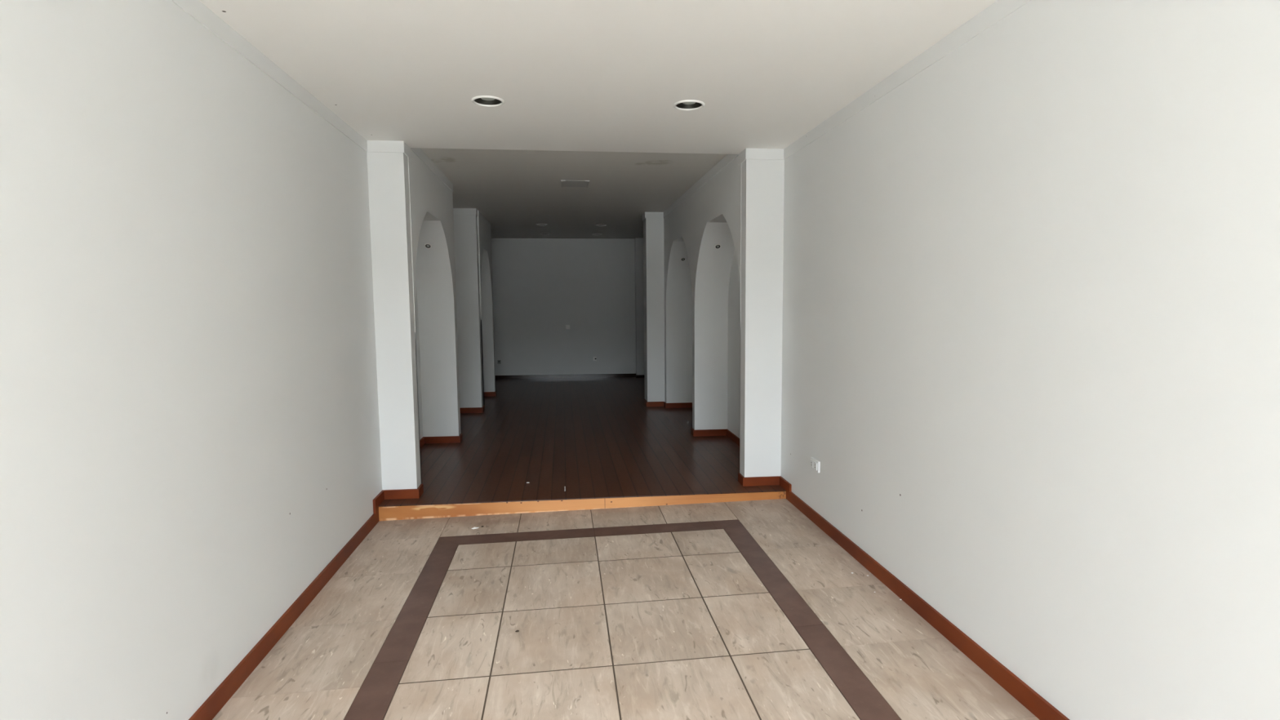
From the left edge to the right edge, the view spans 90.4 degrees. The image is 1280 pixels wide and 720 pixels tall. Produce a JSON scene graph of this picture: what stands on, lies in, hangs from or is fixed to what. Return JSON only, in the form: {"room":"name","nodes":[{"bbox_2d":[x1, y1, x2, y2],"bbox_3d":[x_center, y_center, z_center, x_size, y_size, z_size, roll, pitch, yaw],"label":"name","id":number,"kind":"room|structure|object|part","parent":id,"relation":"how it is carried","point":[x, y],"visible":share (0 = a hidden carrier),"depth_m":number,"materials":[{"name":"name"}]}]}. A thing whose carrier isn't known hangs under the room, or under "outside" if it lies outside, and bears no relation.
{"room":"empty shop","nodes":[
{"label":"empty shop","id":0,"kind":"room"},
{"bbox_2d":[0,0,382,719],"bbox_3d":[-1.958,0.076,1.132,0.980,2.920,6.700,-1,5,-7],"label":"wall","id":1,"kind":"structure","parent":0,"point":[189,423],"depth_m":2.10,"materials":[{"name":"white paint"}]},
{"bbox_2d":[171,0,367,151],"bbox_3d":[-1.480,-1.181,1.079,0.004,0.078,6.700,-1,5,-7],"label":"trim","id":2,"kind":"structure","parent":1,"relation":"attached to","point":[196,9],"depth_m":2.85,"materials":[{"name":"white paint"}]},
{"bbox_2d":[188,489,384,719],"bbox_3d":[-1.454,1.325,1.305,0.017,0.180,6.700,-1,5,-7],"label":"baseboard","id":3,"kind":"structure","parent":1,"relation":"attached to","point":[229,686],"depth_m":2.89,"materials":[{"name":"red wood"}]},
{"bbox_2d":[366,140,421,489],"bbox_3d":[-2.251,-0.226,4.523,1.224,2.920,0.130,-1,5,-7],"label":"pillar","id":4,"kind":"structure","parent":0,"point":[388,172],"depth_m":4.52,"materials":[{"name":"white paint"}]},
{"bbox_2d":[383,484,423,499],"bbox_3d":[-1.738,0.971,4.684,0.244,0.073,0.144,-1,5,-7],"label":"baseboard","id":5,"kind":"structure","parent":4,"relation":"attached to","point":[401,493],"depth_m":4.62,"materials":[{"name":"red wood"}]},
{"bbox_2d":[408,149,461,479],"bbox_3d":[-1.995,-0.310,5.559,0.472,2.856,1.870,-1,5,-7],"label":"wall","id":6,"kind":"structure","parent":0,"point":[431,201],"depth_m":6.33,"materials":[{"name":"white paint"}]},
{"bbox_2d":[367,140,410,158],"bbox_3d":[-1.772,-1.486,4.495,0.244,0.078,0.194,-1,5,-7],"label":"trim","id":7,"kind":"structure","parent":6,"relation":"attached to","point":[378,146],"depth_m":4.40,"materials":[{"name":"white paint"}]},
{"bbox_2d":[424,243,431,248],"bbox_3d":[-2.005,-1.080,6.016,0.069,0.052,0.055,-2,5,-11],"label":"spotlight","id":8,"kind":"object","parent":6,"relation":"attached to","point":[428,246],"visible":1,"depth_m":6.01,"materials":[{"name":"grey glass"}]},
{"bbox_2d":[410,147,453,191],"bbox_3d":[-2.007,-1.646,5.472,0.479,0.078,1.818,-1,5,-7],"label":"trim","id":9,"kind":"structure","parent":6,"relation":"attached to","point":[419,152],"depth_m":5.37,"materials":[{"name":"white paint"}]},
{"bbox_2d":[419,433,462,447],"bbox_3d":[-1.918,0.883,5.674,0.369,0.074,1.870,-1,5,-7],"label":"baseboard","id":10,"kind":"structure","parent":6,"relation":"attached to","point":[445,439],"depth_m":6.46,"materials":[{"name":"red wood"}]},
{"bbox_2d":[453,214,483,408],"bbox_3d":[-2.314,-0.547,8.209,0.482,2.860,0.150,-1,5,-7],"label":"pillar","id":11,"kind":"structure","parent":0,"point":[465,226],"depth_m":8.14,"materials":[{"name":"white paint"}]},
{"bbox_2d":[459,405,484,413],"bbox_3d":[-2.296,0.649,8.310,0.497,0.075,0.165,-1,5,-7],"label":"baseboard","id":12,"kind":"structure","parent":11,"relation":"attached to","point":[466,410],"depth_m":8.24,"materials":[{"name":"red wood"}]},
{"bbox_2d":[477,210,495,405],"bbox_3d":[-2.404,-0.615,8.996,0.496,2.856,1.440,-1,5,-7],"label":"wall","id":13,"kind":"structure","parent":0,"point":[484,234],"depth_m":9.58,"materials":[{"name":"white paint"}]},
{"bbox_2d":[453,208,477,216],"bbox_3d":[-2.322,-1.879,8.086,0.489,0.078,0.157,-1,5,-7],"label":"trim","id":14,"kind":"structure","parent":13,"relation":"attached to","point":[455,211],"depth_m":8.02,"materials":[{"name":"white paint"}]},
{"bbox_2d":[484,391,496,396],"bbox_3d":[-2.327,0.577,9.111,0.393,0.075,1.440,-1,5,-7],"label":"baseboard","id":15,"kind":"structure","parent":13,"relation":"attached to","point":[486,393],"depth_m":9.71,"materials":[{"name":"red wood"}]},
{"bbox_2d":[491,241,635,375],"bbox_3d":[-1.476,-0.922,12.076,8.400,2.900,0.200,-1,5,-7],"label":"wall","id":16,"kind":"structure","parent":0,"point":[540,288],"depth_m":11.98,"materials":[{"name":"white paint"}]},
{"bbox_2d":[491,238,635,241],"bbox_3d":[-2.823,-2.207,11.692,5.485,0.060,0.007,-1,5,-7],"label":"trim","id":17,"kind":"structure","parent":16,"relation":"attached to","point":[492,239],"depth_m":11.86,"materials":[{"name":"white paint"}]},
{"bbox_2d":[495,373,635,378],"bbox_3d":[-2.800,0.328,11.917,5.485,0.114,0.017,-1,5,-7],"label":"baseboard","id":18,"kind":"structure","parent":16,"relation":"attached to","point":[580,375],"depth_m":12.07,"materials":[{"name":"brown wood"}]},
{"bbox_2d":[420,147,727,238],"bbox_3d":[-1.025,-1.987,8.168,8.400,0.100,7.850,-1,5,-7],"label":"ceiling","id":19,"kind":"structure","parent":0,"point":[515,191],"depth_m":6.60,"materials":[{"name":"paint"}]},
{"bbox_2d":[560,179,589,187],"bbox_3d":[-0.657,-1.779,6.421,0.280,0.010,0.346,-1,5,-7],"label":"ceiling hatch","id":20,"kind":"object","parent":19,"relation":"attached to","point":[563,183],"visible":1,"depth_m":6.39,"materials":[{"name":"metal"}]},
{"bbox_3d":[-0.658,-1.782,6.426,0.276,0.005,0.336,-1,5,-7],"label":"panel","id":21,"kind":"part","parent":20,"relation":"part of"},
{"bbox_2d":[379,377,784,505],"bbox_3d":[-1.005,0.708,8.437,8.300,0.144,7.697,-1,5,-7],"label":"floor","id":22,"kind":"structure","parent":0,"point":[588,437],"depth_m":6.17,"materials":[{"name":"brown wood"}]},
{"bbox_2d":[199,0,997,154],"bbox_3d":[-0.012,-1.295,1.345,3.189,0.074,6.889,-1,5,-7],"label":"ceiling","id":23,"kind":"structure","parent":0,"point":[569,75],"depth_m":2.99,"materials":[{"name":"white paint"}]},
{"bbox_2d":[471,95,504,106],"bbox_3d":[-0.850,-1.481,3.552,0.181,0.082,0.181,-1,5,-7],"label":"recessed light","id":24,"kind":"object","parent":23,"relation":"in","point":[483,100],"visible":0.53,"depth_m":3.60,"materials":[{"name":"white metal"}]},
{"bbox_2d":[673,99,704,111],"bbox_3d":[0.282,-1.501,3.655,0.181,0.082,0.181,-1,5,-7],"label":"recessed light","id":25,"kind":"object","parent":23,"relation":"in","point":[688,104],"visible":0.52,"depth_m":3.70,"materials":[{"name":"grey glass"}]},
{"bbox_2d":[212,498,1039,719],"bbox_3d":[0.031,1.436,1.436,3.189,0.145,6.620,-1,5,-7],"label":"floor","id":26,"kind":"structure","parent":0,"point":[748,610],"depth_m":2.91,"materials":[{"name":"beige tile"}]},
{"bbox_2d":[634,238,644,374],"bbox_3d":[1.268,-0.941,12.233,2.715,2.860,0.150,-1,5,-7],"label":"wall pier","id":27,"kind":"object","parent":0,"point":[639,284],"visible":0.07,"depth_m":12.00,"materials":[{"name":"white paint"}]},
{"bbox_2d":[635,374,644,377],"bbox_3d":[1.281,0.299,12.263,2.730,0.080,0.017,-1,5,-7],"label":"baseboard","id":28,"kind":"object","parent":27,"relation":"attached to","point":[637,375],"visible":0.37,"depth_m":12.10,"materials":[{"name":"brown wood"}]},
{"bbox_2d":[643,217,664,401],"bbox_3d":[0.676,-0.630,8.836,1.215,2.860,0.300,-1,5,-7],"label":"pillar","id":29,"kind":"structure","parent":0,"point":[653,228],"depth_m":8.63,"materials":[{"name":"white paint"}]},
{"bbox_2d":[643,398,663,406],"bbox_3d":[0.190,0.595,8.878,0.241,0.073,0.315,-1,5,-7],"label":"baseboard","id":30,"kind":"structure","parent":29,"relation":"attached to","point":[646,403],"depth_m":8.72,"materials":[{"name":"red wood"}]},
{"bbox_2d":[663,155,741,444],"bbox_3d":[0.794,-0.448,6.829,0.479,2.856,3.730,-1,5,-7],"label":"wall","id":31,"kind":"structure","parent":0,"point":[703,291],"depth_m":6.71,"materials":[{"name":"white paint"}]},
{"bbox_2d":[642,212,663,221],"bbox_3d":[0.171,-1.951,8.653,0.248,0.078,0.307,-1,5,-7],"label":"trim","id":32,"kind":"structure","parent":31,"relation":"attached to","point":[646,215],"depth_m":8.50,"materials":[{"name":"white paint"}]},
{"bbox_2d":[663,401,692,408],"bbox_3d":[0.627,0.686,7.847,0.376,0.074,1.845,-1,5,-7],"label":"baseboard","id":33,"kind":"structure","parent":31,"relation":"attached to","point":[677,405],"depth_m":8.62,"materials":[{"name":"red wood"}]},
{"bbox_2d":[663,154,738,217],"bbox_3d":[0.538,-1.780,6.709,0.007,0.078,3.671,-1,5,-7],"label":"trim","id":34,"kind":"structure","parent":31,"relation":"attached to","point":[727,158],"depth_m":6.11,"materials":[{"name":"white paint"}]},
{"bbox_2d":[691,427,739,445],"bbox_3d":[0.853,0.850,6.000,0.376,0.074,1.850,-1,5,-7],"label":"baseboard","id":35,"kind":"structure","parent":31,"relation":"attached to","point":[727,433],"depth_m":6.78,"materials":[{"name":"red wood"}]},
{"bbox_2d":[714,244,721,248],"bbox_3d":[0.778,-1.135,6.352,0.069,0.052,0.055,-2,5,-11],"label":"spotlight","id":36,"kind":"object","parent":31,"relation":"attached to","point":[717,246],"visible":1,"depth_m":6.35,"materials":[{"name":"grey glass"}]},
{"bbox_2d":[738,148,783,164],"bbox_3d":[0.916,-1.539,4.820,0.291,0.078,0.194,-1,5,-7],"label":"trim","id":37,"kind":"structure","parent":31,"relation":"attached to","point":[747,153],"depth_m":4.73,"materials":[{"name":"white paint"}]},
{"bbox_2d":[739,159,784,477],"bbox_3d":[1.275,-0.296,4.949,0.972,2.920,0.130,-1,5,-7],"label":"pillar","id":38,"kind":"structure","parent":0,"point":[762,180],"depth_m":4.84,"materials":[{"name":"white paint"}]},
{"bbox_2d":[737,472,779,486],"bbox_3d":[0.934,0.939,5.009,0.291,0.074,0.144,-1,5,-7],"label":"baseboard","id":39,"kind":"structure","parent":38,"relation":"attached to","point":[774,480],"depth_m":4.94,"materials":[{"name":"red wood"}]},
{"bbox_2d":[780,0,1279,719],"bbox_3d":[1.833,0.002,1.590,0.681,2.920,6.700,-1,5,-7],"label":"wall","id":40,"kind":"structure","parent":0,"point":[1030,326],"depth_m":2.11,"materials":[{"name":"white paint"}]},
{"bbox_2d":[378,491,786,520],"bbox_3d":[-0.364,1.052,4.646,2.961,0.104,0.015,-1,5,-7],"label":"step","id":41,"kind":"structure","parent":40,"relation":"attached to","point":[414,512],"depth_m":4.60,"materials":[{"name":"brown wood"}]},
{"bbox_2d":[378,489,786,506],"bbox_3d":[-0.364,1.008,4.641,2.961,0.029,0.017,-1,5,-7],"label":"trim","id":42,"kind":"structure","parent":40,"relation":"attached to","point":[779,490],"depth_m":4.62,"materials":[{"name":"brown wood"}]},
{"bbox_2d":[810,457,820,472],"bbox_3d":[1.171,0.703,4.263,0.022,0.076,0.132,-1,5,-7],"label":"power socket","id":43,"kind":"object","parent":40,"relation":"attached to","point":[815,464],"visible":1,"depth_m":4.24,"materials":[{"name":"plastic"}]},
{"bbox_2d":[783,0,1031,159],"bbox_3d":[1.482,-1.240,1.437,0.004,0.078,6.700,-1,5,-7],"label":"trim","id":44,"kind":"structure","parent":40,"relation":"attached to","point":[999,10],"depth_m":2.95,"materials":[{"name":"white paint"}]},
{"bbox_2d":[778,475,1069,719],"bbox_3d":[1.499,1.267,1.661,0.017,0.134,6.700,-1,5,-7],"label":"baseboard","id":45,"kind":"structure","parent":40,"relation":"attached to","point":[1033,701],"depth_m":2.83,"materials":[{"name":"red wood"}]}
]}

